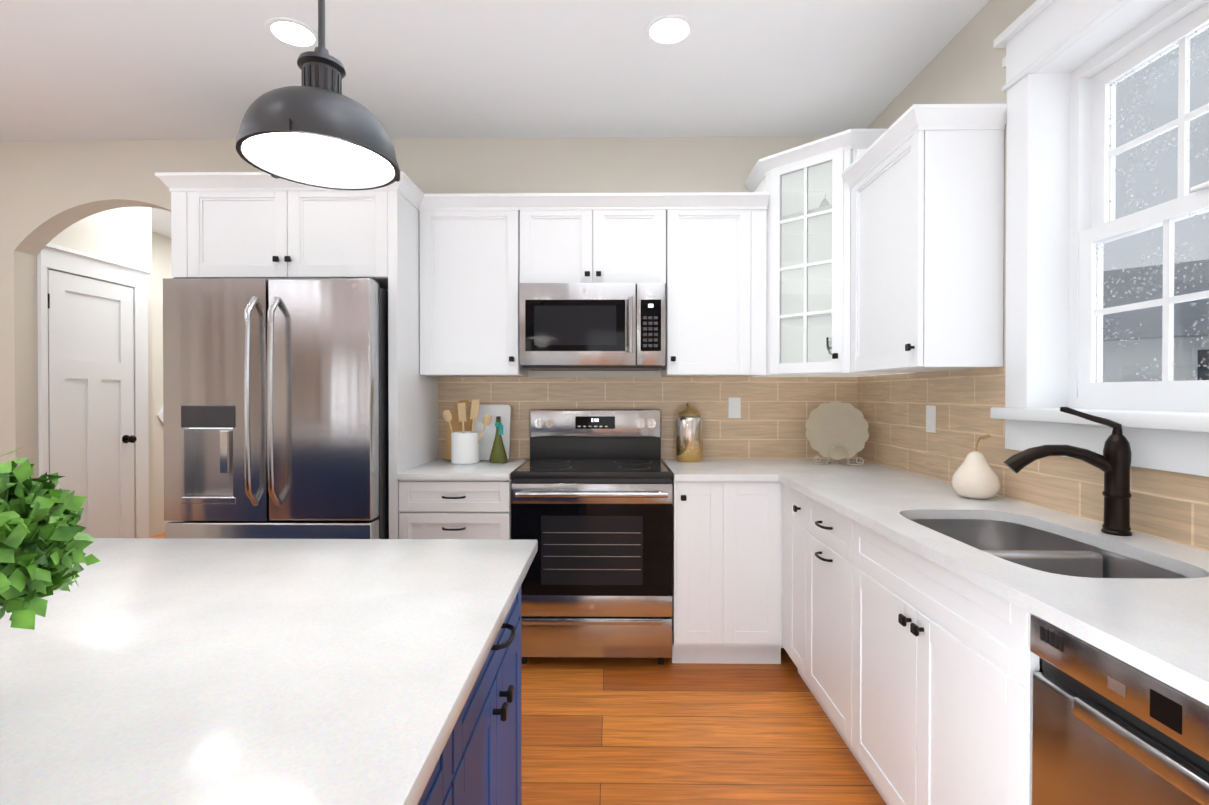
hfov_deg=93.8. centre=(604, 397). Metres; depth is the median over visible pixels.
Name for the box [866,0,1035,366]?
wall
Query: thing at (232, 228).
upper cabinet
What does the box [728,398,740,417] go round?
electrical outlet plate
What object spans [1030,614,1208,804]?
dishwasher
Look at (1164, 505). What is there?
tile backsplash
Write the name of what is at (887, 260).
upper cabinet
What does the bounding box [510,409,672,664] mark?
range
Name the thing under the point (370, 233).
upper cabinet
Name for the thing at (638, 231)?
upper cabinet
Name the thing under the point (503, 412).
marble board
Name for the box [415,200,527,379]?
upper cabinet
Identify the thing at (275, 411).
refrigerator
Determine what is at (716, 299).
upper cabinet
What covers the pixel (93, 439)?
door
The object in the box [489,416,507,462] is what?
oil bottle
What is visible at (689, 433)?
decorative canister
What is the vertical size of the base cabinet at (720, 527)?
0.884 m
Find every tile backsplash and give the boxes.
[438,377,853,458]
[854,366,1208,550]
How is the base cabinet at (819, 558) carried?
on the floor
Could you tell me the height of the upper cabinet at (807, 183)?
1.038 m
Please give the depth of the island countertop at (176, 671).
0.75 m
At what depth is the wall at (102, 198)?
3.26 m
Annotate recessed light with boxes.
[265,17,317,48]
[645,14,693,45]
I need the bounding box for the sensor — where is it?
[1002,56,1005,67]
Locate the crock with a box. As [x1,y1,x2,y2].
[443,399,491,463]
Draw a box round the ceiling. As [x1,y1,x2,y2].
[0,0,988,237]
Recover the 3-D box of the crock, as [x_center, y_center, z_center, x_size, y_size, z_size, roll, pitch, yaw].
[-0.731,0.175,3.018,0.266,0.340,0.148,0,0,1]
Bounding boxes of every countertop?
[0,538,537,804]
[397,458,528,479]
[662,458,1208,705]
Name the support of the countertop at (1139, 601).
on the base cabinet at (720, 527)
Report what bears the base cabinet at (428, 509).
on the floor
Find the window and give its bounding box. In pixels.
[990,0,1208,476]
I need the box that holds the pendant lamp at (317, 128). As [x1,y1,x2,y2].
[236,0,399,189]
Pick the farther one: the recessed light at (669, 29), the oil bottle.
the oil bottle
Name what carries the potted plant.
on the island countertop at (176, 671)
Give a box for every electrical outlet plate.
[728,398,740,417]
[926,405,935,432]
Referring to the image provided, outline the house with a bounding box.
[1103,260,1208,381]
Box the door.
[37,243,152,537]
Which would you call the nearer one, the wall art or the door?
the door
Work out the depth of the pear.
1.96 m
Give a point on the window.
(1070, 64)
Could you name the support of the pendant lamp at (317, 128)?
hanging from the ceiling
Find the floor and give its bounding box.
[153,533,885,804]
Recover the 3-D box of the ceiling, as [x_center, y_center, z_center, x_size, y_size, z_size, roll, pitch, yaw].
[-1.865,-1.504,1.665,7.100,0.060,10.900,0,0,1]
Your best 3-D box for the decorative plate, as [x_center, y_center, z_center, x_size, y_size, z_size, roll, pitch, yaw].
[1.215,0.179,2.959,0.303,0.331,0.177,0,0,1]
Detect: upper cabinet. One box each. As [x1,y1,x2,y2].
[179,180,302,278]
[303,184,414,303]
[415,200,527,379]
[523,200,606,282]
[607,200,670,287]
[661,200,770,376]
[767,140,850,367]
[847,116,1006,375]
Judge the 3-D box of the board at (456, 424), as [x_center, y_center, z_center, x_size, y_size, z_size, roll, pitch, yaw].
[-0.796,0.177,3.187,0.190,0.335,0.068,0,0,1]
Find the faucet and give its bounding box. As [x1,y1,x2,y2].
[1003,407,1131,535]
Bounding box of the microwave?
[519,283,664,370]
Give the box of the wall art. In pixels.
[157,406,162,423]
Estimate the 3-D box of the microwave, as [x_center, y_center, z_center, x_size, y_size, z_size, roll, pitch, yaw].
[-0.059,-0.366,3.016,0.736,0.429,0.422,0,0,1]
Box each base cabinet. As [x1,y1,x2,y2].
[399,478,512,539]
[671,479,766,663]
[767,481,985,762]
[859,590,1041,804]
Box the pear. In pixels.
[951,434,1000,498]
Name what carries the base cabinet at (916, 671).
on the floor
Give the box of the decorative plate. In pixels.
[805,401,868,465]
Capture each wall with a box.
[0,136,827,537]
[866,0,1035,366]
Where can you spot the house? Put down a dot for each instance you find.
(1118, 359)
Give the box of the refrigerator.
[163,277,388,538]
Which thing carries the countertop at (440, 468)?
on the base cabinet at (428, 509)
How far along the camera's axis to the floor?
2.11 m
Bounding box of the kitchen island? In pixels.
[416,550,537,804]
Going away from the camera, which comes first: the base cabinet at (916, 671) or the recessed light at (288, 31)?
the base cabinet at (916, 671)
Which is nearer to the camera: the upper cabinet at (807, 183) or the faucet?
the faucet
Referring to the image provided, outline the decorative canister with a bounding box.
[676,402,702,461]
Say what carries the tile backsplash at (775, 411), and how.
attached to the wall at (102, 198)
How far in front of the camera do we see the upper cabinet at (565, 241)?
2.90 m
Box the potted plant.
[0,447,99,629]
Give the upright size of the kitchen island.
0.884 m
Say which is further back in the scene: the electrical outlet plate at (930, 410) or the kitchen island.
the electrical outlet plate at (930, 410)
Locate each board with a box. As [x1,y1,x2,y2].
[445,400,472,458]
[474,405,510,459]

